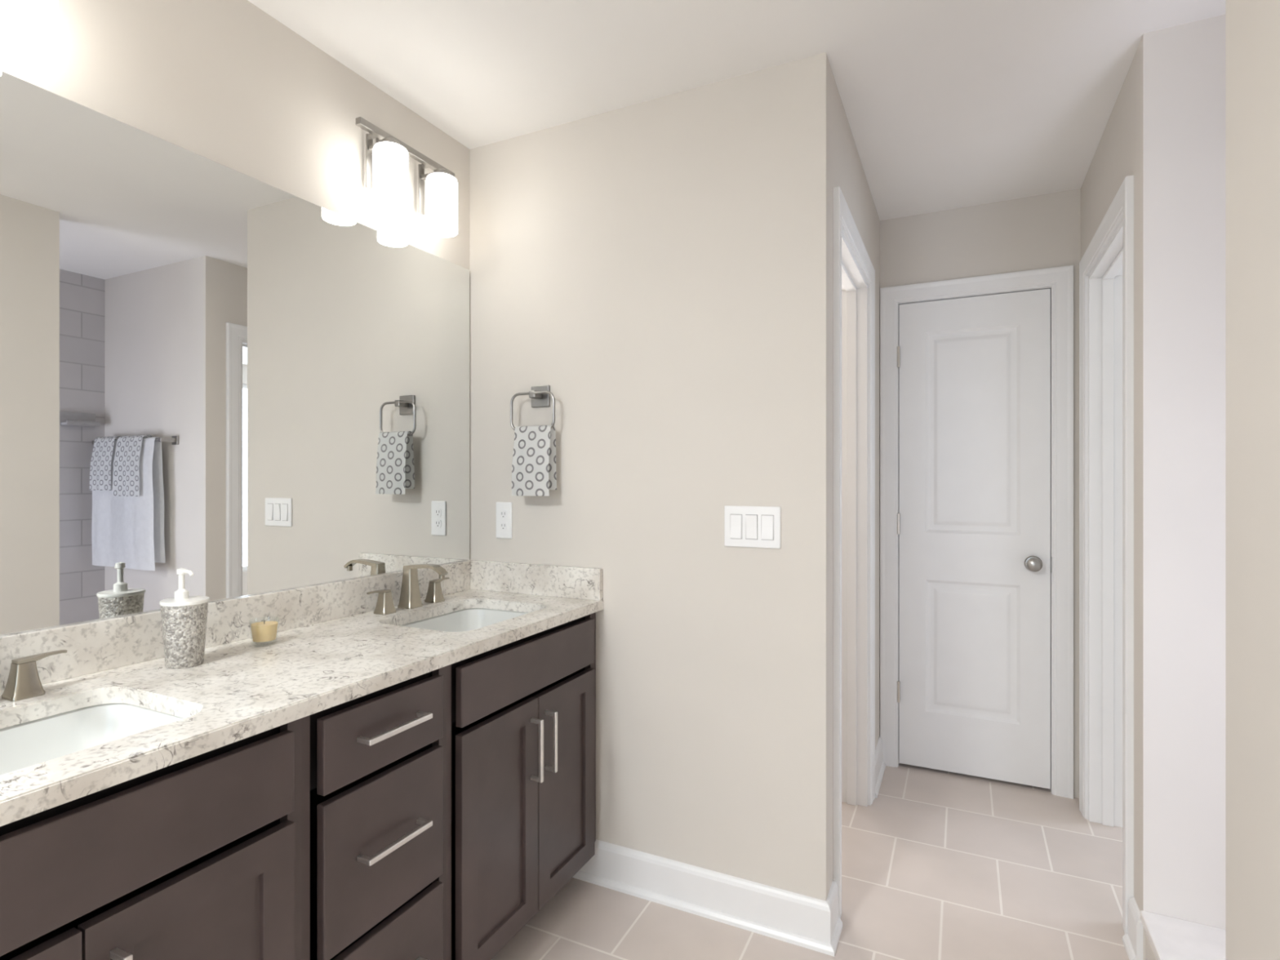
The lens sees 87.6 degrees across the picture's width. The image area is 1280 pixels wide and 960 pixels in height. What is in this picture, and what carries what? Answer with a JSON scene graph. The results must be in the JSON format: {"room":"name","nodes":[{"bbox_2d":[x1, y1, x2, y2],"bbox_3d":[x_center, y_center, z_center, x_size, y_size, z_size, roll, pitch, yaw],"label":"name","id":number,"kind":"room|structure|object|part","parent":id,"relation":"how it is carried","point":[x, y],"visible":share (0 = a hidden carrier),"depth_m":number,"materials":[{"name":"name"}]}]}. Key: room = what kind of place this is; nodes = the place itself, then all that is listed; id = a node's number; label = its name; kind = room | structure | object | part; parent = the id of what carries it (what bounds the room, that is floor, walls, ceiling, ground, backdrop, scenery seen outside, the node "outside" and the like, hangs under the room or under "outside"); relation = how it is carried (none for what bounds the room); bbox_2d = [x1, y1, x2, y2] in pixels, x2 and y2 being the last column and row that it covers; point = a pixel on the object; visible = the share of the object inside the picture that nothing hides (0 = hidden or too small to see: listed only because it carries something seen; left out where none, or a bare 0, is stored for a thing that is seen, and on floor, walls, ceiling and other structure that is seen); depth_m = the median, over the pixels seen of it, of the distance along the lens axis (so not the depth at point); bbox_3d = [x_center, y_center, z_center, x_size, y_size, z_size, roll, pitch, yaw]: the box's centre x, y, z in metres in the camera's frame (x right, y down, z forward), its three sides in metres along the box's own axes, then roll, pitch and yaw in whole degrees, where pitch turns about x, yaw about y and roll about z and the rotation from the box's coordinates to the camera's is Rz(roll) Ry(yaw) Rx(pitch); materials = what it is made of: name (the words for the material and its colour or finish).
{"room":"bathroom","nodes":[
{"label":"bathroom","id":0,"kind":"room"},
{"bbox_2d":[0,0,470,643],"bbox_3d":[-1.311,0.054,1.022,0.120,2.440,5.880,0,0,26],"label":"wall","id":1,"kind":"structure","parent":0,"point":[227,83],"depth_m":1.63,"materials":[{"name":"paint"}]},
{"bbox_2d":[0,0,57,48],"bbox_3d":[-1.129,-0.898,1.081,0.156,0.256,0.381,0,0,26],"label":"vanity light","id":2,"kind":"object","parent":1,"relation":"attached to","point":[33,24],"visible":1,"depth_m":1.16,"materials":[{"name":"white glass"}]},
{"bbox_2d":[0,70,469,635],"bbox_3d":[-0.983,-0.228,1.556,0.006,1.018,1.757,0,0,26],"label":"wall mirror","id":3,"kind":"object","parent":1,"relation":"attached to","point":[246,384],"visible":1,"depth_m":1.51,"materials":[{"name":"silver mirror"}]},
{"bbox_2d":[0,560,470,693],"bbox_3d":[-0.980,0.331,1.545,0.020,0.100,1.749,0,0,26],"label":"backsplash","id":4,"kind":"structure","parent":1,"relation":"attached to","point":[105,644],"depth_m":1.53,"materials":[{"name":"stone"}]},
{"bbox_2d":[355,116,457,237],"bbox_3d":[-0.681,-0.898,2.008,0.156,0.256,0.381,0,0,26],"label":"vanity light","id":5,"kind":"object","parent":1,"relation":"attached to","point":[387,161],"visible":1,"depth_m":1.93,"materials":[{"name":"white glass"}]},
{"bbox_3d":[-0.769,-0.917,1.920,0.031,0.153,0.022,0,0,26],"label":"post","id":6,"kind":"part","parent":5,"relation":"part of","materials":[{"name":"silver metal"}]},
{"bbox_3d":[-0.729,-0.952,1.901,0.108,0.025,0.055,0,0,26],"label":"socket arm","id":7,"kind":"part","parent":5,"relation":"part of","materials":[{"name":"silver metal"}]},
{"bbox_3d":[-0.705,-0.855,1.889,0.095,0.169,0.095,0,0,26],"label":"lamp shade","id":8,"kind":"part","parent":5,"relation":"part of","materials":[{"name":"white glass"}]},
{"bbox_3d":[-0.679,-0.917,2.106,0.031,0.153,0.022,0,0,26],"label":"post","id":9,"kind":"part","parent":5,"relation":"part of","materials":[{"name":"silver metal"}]},
{"bbox_3d":[-0.639,-0.952,2.086,0.108,0.025,0.055,0,0,26],"label":"socket arm","id":10,"kind":"part","parent":5,"relation":"part of","materials":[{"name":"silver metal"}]},
{"bbox_3d":[-0.615,-0.855,2.074,0.095,0.169,0.095,0,0,26],"label":"lamp shade","id":11,"kind":"part","parent":5,"relation":"part of","materials":[{"name":"white glass"}]},
{"bbox_2d":[470,52,833,901],"bbox_3d":[-0.021,0.054,2.140,1.230,2.440,0.115,0,0,26],"label":"wall","id":12,"kind":"structure","parent":0,"point":[664,265],"depth_m":2.00,"materials":[{"name":"paint"}]},
{"bbox_2d":[496,502,512,538],"bbox_3d":[-0.466,0.138,2.286,0.067,0.124,0.008,0,0,26],"label":"wall outlet","id":13,"kind":"object","parent":12,"relation":"attached to","point":[504,509],"visible":1,"depth_m":2.28,"materials":[{"name":"white plastic"}]},
{"bbox_2d":[499,510,507,518],"bbox_3d":[-0.467,0.118,2.283,0.033,0.028,0.002,0,0,26],"label":"receptacle","id":14,"kind":"object","parent":13,"relation":"attached to","point":[503,513],"depth_m":2.28,"materials":[{"name":"white plastic"}]},
{"bbox_2d":[499,522,507,530],"bbox_3d":[-0.467,0.158,2.283,0.033,0.028,0.002,0,0,26],"label":"receptacle","id":15,"kind":"object","parent":13,"relation":"attached to","point":[503,526],"depth_m":2.28,"materials":[{"name":"white plastic"}]},
{"bbox_2d":[510,385,555,431],"bbox_3d":[-0.341,-0.236,2.199,0.175,0.154,0.056,0,0,26],"label":"towel ring","id":16,"kind":"object","parent":12,"relation":"attached to","point":[540,395],"visible":1,"depth_m":2.20,"materials":[{"name":"grey metal"}]},
{"bbox_2d":[511,425,556,496],"bbox_3d":[-0.345,-0.063,2.169,0.145,0.227,0.052,0,0,26],"label":"hand towel","id":17,"kind":"object","parent":16,"relation":"hanging from","point":[534,456],"visible":1,"depth_m":2.15,"materials":[{"name":"white fabric"}]},
{"bbox_3d":[-0.343,-0.280,2.195,0.024,0.024,0.046,0,0,26],"label":"post","id":18,"kind":"part","parent":16,"relation":"part of","materials":[{"name":"grey metal"}]},
{"bbox_3d":[-0.331,-0.278,2.220,0.070,0.070,0.010,0,0,26],"label":"wall plate","id":19,"kind":"part","parent":16,"relation":"part of","materials":[{"name":"grey metal"}]},
{"bbox_2d":[572,839,842,956],"bbox_3d":[0.180,1.211,2.025,0.822,0.126,0.137,0,0,26],"label":"baseboard","id":20,"kind":"structure","parent":12,"relation":"attached to","point":[803,921],"depth_m":1.94,"materials":[{"name":"white wood"}]},
{"bbox_2d":[724,506,780,548],"bbox_3d":[0.319,0.134,1.905,0.165,0.118,0.012,0,0,26],"label":"light switch","id":21,"kind":"object","parent":12,"relation":"attached to","point":[748,526],"visible":1,"depth_m":1.90,"materials":[{"name":"white plastic"}]},
{"bbox_2d":[247,0,1226,220],"bbox_3d":[1.348,-1.216,0.665,5.220,0.100,7.550,0,0,26],"label":"ceiling","id":22,"kind":"structure","parent":0,"point":[948,104],"depth_m":1.87,"materials":[{"name":"paint"}]},
{"bbox_2d":[491,763,1128,959],"bbox_3d":[1.348,1.324,0.665,5.220,0.100,7.550,0,0,26],"label":"floor","id":23,"kind":"structure","parent":0,"point":[941,864],"depth_m":2.03,"materials":[{"name":"tile"}]},
{"bbox_2d":[0,718,302,959],"bbox_3d":[-0.954,0.843,0.967,0.564,0.863,0.700,0,0,26],"label":"base cabinet","id":24,"kind":"object","parent":23,"relation":"on","point":[199,857],"visible":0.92,"depth_m":0.98,"materials":[{"name":"brown wood"}]},
{"bbox_3d":[-0.803,0.879,0.738,0.020,0.580,0.304,0,0,26],"label":"door","id":25,"kind":"part","parent":24,"relation":"part of","materials":[{"name":"brown wood"}]},
{"bbox_3d":[-0.696,0.716,0.895,0.036,0.165,0.011,0,0,26],"label":"bar handle","id":26,"kind":"part","parent":24,"relation":"part of","materials":[{"name":"silver metal"}]},
{"bbox_3d":[-0.669,0.879,1.016,0.020,0.580,0.304,0,0,26],"label":"door","id":27,"kind":"part","parent":24,"relation":"part of","materials":[{"name":"brown wood"}]},
{"bbox_3d":[-0.760,0.795,0.873,0.020,0.768,0.700,0,0,26],"label":"frame","id":28,"kind":"part","parent":24,"relation":"part of","materials":[{"name":"brown wood"}]},
{"bbox_2d":[0,560,603,826],"bbox_3d":[-0.743,0.346,1.442,0.538,0.130,1.770,0,0,26],"label":"countertop","id":29,"kind":"structure","parent":24,"relation":"on","point":[330,648],"depth_m":1.34,"materials":[{"name":"stone"}]},
{"bbox_2d":[1,649,66,702],"bbox_3d":[-1.085,0.315,1.065,0.162,0.131,0.325,0,0,26],"label":"handle","id":30,"kind":"object","parent":29,"relation":"on","point":[24,682],"visible":1,"depth_m":1.17,"materials":[{"name":"silver metal"}]},
{"bbox_3d":[-1.087,0.351,1.177,0.047,0.060,0.047,0,0,26],"label":"handle","id":31,"kind":"part","parent":30,"relation":"part of","materials":[{"name":"silver metal"}]},
{"bbox_3d":[-1.076,0.318,1.200,0.022,0.012,0.075,0,0,26],"label":"lever","id":32,"kind":"part","parent":30,"relation":"part of","materials":[{"name":"silver metal"}]},
{"bbox_2d":[0,702,184,775],"bbox_3d":[-0.936,0.477,0.994,0.346,0.130,0.451,0,0,26],"label":"sink","id":33,"kind":"object","parent":29,"relation":"in","point":[25,744],"visible":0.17,"depth_m":1.18,"materials":[{"name":"white ceramic"}]},
{"bbox_2d":[159,568,209,669],"bbox_3d":[-0.938,0.281,1.376,0.086,0.200,0.086,0,0,26],"label":"soap dispenser","id":34,"kind":"object","parent":29,"relation":"on","point":[184,616],"visible":1,"depth_m":1.35,"materials":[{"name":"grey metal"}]},
{"bbox_3d":[-0.938,0.248,1.376,0.086,0.009,0.086,0,0,26],"label":"lid","id":35,"kind":"part","parent":34,"relation":"part of","materials":[{"name":"white plastic"}]},
{"bbox_2d":[160,601,208,669],"bbox_3d":[-0.938,0.317,1.376,0.082,0.128,0.082,0,0,26],"label":"bottle","id":36,"kind":"object","parent":34,"relation":"attached to","point":[184,624],"depth_m":1.35,"materials":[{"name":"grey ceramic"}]},
{"bbox_2d":[250,620,277,642],"bbox_3d":[-0.871,0.351,1.548,0.062,0.059,0.062,0,0,26],"label":"candle","id":37,"kind":"object","parent":29,"relation":"on","point":[264,631],"visible":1,"depth_m":1.53,"materials":[{"name":"yellow wax"}]},
{"bbox_2d":[366,564,449,614],"bbox_3d":[-0.642,0.315,1.982,0.162,0.131,0.325,0,0,26],"label":"faucet","id":38,"kind":"object","parent":29,"relation":"on","point":[410,596],"visible":1,"depth_m":1.99,"materials":[{"name":"silver metal"}]},
{"bbox_3d":[-0.742,0.318,1.891,0.022,0.012,0.075,0,0,26],"label":"lever","id":39,"kind":"part","parent":38,"relation":"part of","materials":[{"name":"silver metal"}]},
{"bbox_3d":[-0.731,0.351,1.914,0.047,0.060,0.047,0,0,26],"label":"handle","id":40,"kind":"part","parent":38,"relation":"part of","materials":[{"name":"silver metal"}]},
{"bbox_3d":[-0.642,0.315,1.982,0.162,0.131,0.055,0,0,26],"label":"spout","id":41,"kind":"part","parent":38,"relation":"part of","materials":[{"name":"silver metal"}]},
{"bbox_3d":[-0.644,0.351,2.094,0.047,0.060,0.047,0,0,26],"label":"handle","id":42,"kind":"part","parent":38,"relation":"part of","materials":[{"name":"silver metal"}]},
{"bbox_3d":[-0.633,0.318,2.116,0.022,0.012,0.075,0,0,26],"label":"lever","id":43,"kind":"part","parent":38,"relation":"part of","materials":[{"name":"silver metal"}]},
{"bbox_2d":[399,608,528,631],"bbox_3d":[-0.493,0.477,1.910,0.346,0.130,0.446,0,0,26],"label":"sink","id":44,"kind":"object","parent":29,"relation":"in","point":[470,619],"visible":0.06,"depth_m":2.10,"materials":[{"name":"white ceramic"}]},
{"bbox_2d":[272,643,446,959],"bbox_3d":[-0.722,0.843,1.447,0.564,0.863,0.367,0,0,26],"label":"base cabinet","id":45,"kind":"object","parent":23,"relation":"on","point":[374,764],"visible":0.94,"depth_m":1.33,"materials":[{"name":"brown wood"}]},
{"bbox_3d":[-0.510,0.730,1.343,0.020,0.284,0.307,0,0,26],"label":"drawer","id":46,"kind":"part","parent":45,"relation":"part of","materials":[{"name":"brown wood"}]},
{"bbox_3d":[-0.510,0.501,1.343,0.020,0.138,0.307,0,0,26],"label":"drawer","id":47,"kind":"part","parent":45,"relation":"part of","materials":[{"name":"brown wood"}]},
{"bbox_3d":[-0.510,1.030,1.343,0.020,0.279,0.307,0,0,26],"label":"drawer","id":48,"kind":"part","parent":45,"relation":"part of","materials":[{"name":"brown wood"}]},
{"bbox_3d":[-0.485,0.718,1.331,0.036,0.011,0.165,0,0,26],"label":"bar handle","id":49,"kind":"part","parent":45,"relation":"part of","materials":[{"name":"silver metal"}]},
{"bbox_3d":[-0.485,0.493,1.331,0.036,0.011,0.165,0,0,26],"label":"bar handle","id":50,"kind":"part","parent":45,"relation":"part of","materials":[{"name":"silver metal"}]},
{"bbox_3d":[-0.485,1.012,1.331,0.036,0.011,0.165,0,0,26],"label":"bar handle","id":51,"kind":"part","parent":45,"relation":"part of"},
{"bbox_2d":[446,612,595,959],"bbox_3d":[-0.493,0.843,1.921,0.564,0.863,0.685,0,0,26],"label":"base cabinet","id":52,"kind":"object","parent":23,"relation":"on","point":[521,714],"visible":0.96,"depth_m":1.74,"materials":[{"name":"brown wood"}]},
{"bbox_3d":[-0.351,0.879,1.674,0.020,0.580,0.305,0,0,26],"label":"door","id":53,"kind":"part","parent":52,"relation":"part of","materials":[{"name":"brown wood"}]},
{"bbox_3d":[-0.273,0.716,1.770,0.036,0.165,0.011,0,0,26],"label":"bar handle","id":54,"kind":"part","parent":52,"relation":"part of","materials":[{"name":"silver metal"}]},
{"bbox_3d":[-0.244,0.716,1.831,0.036,0.165,0.011,0,0,26],"label":"bar handle","id":55,"kind":"part","parent":52,"relation":"part of","materials":[{"name":"silver metal"}]},
{"bbox_3d":[-0.216,0.879,1.952,0.020,0.580,0.305,0,0,26],"label":"door","id":56,"kind":"part","parent":52,"relation":"part of","materials":[{"name":"brown wood"}]},
{"bbox_2d":[1140,910,1226,959],"bbox_3d":[1.250,1.199,1.428,0.174,0.150,0.626,0,0,26],"label":"shower curb","id":57,"kind":"object","parent":23,"relation":"on","point":[1166,938],"visible":1,"depth_m":1.64,"materials":[{"name":"paint"}]},
{"bbox_2d":[833,76,879,748],"bbox_3d":[0.766,0.054,2.489,0.115,2.440,1.198,0,0,26],"label":"wall","id":58,"kind":"structure","parent":0,"point":[849,175],"depth_m":2.63,"materials":[{"name":"paint"}]},
{"bbox_2d":[833,186,875,919],"bbox_3d":[0.697,0.216,2.323,0.134,2.115,0.850,0,0,26],"label":"door frame","id":59,"kind":"structure","parent":58,"relation":"attached to","point":[854,284],"depth_m":2.61,"materials":[{"name":"white wood"}]},
{"bbox_2d":[875,736,885,798],"bbox_3d":[1.014,1.211,2.839,0.027,0.126,0.351,0,0,26],"label":"baseboard","id":60,"kind":"structure","parent":58,"relation":"attached to","point":[880,766],"depth_m":2.84,"materials":[{"name":"white wood"}]},
{"bbox_2d":[880,188,1080,798],"bbox_3d":[0.944,0.054,3.133,2.105,2.440,0.117,0,0,26],"label":"wall","id":61,"kind":"structure","parent":0,"point":[1043,231],"depth_m":2.78,"materials":[{"name":"paint"}]},
{"bbox_2d":[897,288,1051,789],"bbox_3d":[1.401,0.239,2.830,0.587,2.036,0.098,0,0,26],"label":"door","id":62,"kind":"structure","parent":61,"relation":"in","point":[974,515],"depth_m":2.83,"materials":[{"name":"white wood"}]},
{"bbox_3d":[1.601,0.343,2.714,0.064,0.064,0.063,0,0,26],"label":"knob","id":63,"kind":"part","parent":62,"relation":"part of","materials":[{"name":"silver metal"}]},
{"bbox_2d":[880,265,1073,799],"bbox_3d":[1.432,0.207,2.887,0.733,2.133,0.136,0,0,26],"label":"door frame","id":64,"kind":"structure","parent":61,"relation":"attached to","point":[1060,278],"depth_m":2.72,"materials":[{"name":"white wood"}]},
{"bbox_2d":[1080,0,1279,959],"bbox_3d":[0.559,0.054,0.054,0.120,2.440,5.763,0,0,26],"label":"wall","id":65,"kind":"structure","parent":0,"point":[1151,132],"depth_m":1.70,"materials":[{"name":"paint"}]},
{"bbox_2d":[1079,174,1133,934],"bbox_3d":[1.582,0.216,2.187,0.134,2.115,0.815,0,0,26],"label":"door frame","id":66,"kind":"structure","parent":65,"relation":"attached to","point":[1105,278],"depth_m":2.46,"materials":[{"name":"white wood"}]},
{"bbox_2d":[1122,897,1142,959],"bbox_3d":[1.325,1.211,1.797,0.027,0.126,0.104,0,0,26],"label":"baseboard","id":67,"kind":"structure","parent":65,"relation":"attached to","point":[1132,941],"depth_m":1.78,"materials":[{"name":"white wood"}]},
{"bbox_2d":[1199,13,1226,930],"bbox_3d":[2.792,0.054,1.095,2.995,2.440,0.115,0,0,26],"label":"wall","id":68,"kind":"structure","parent":0,"point":[1212,31],"depth_m":1.68,"materials":[{"name":"paint"}]}
]}

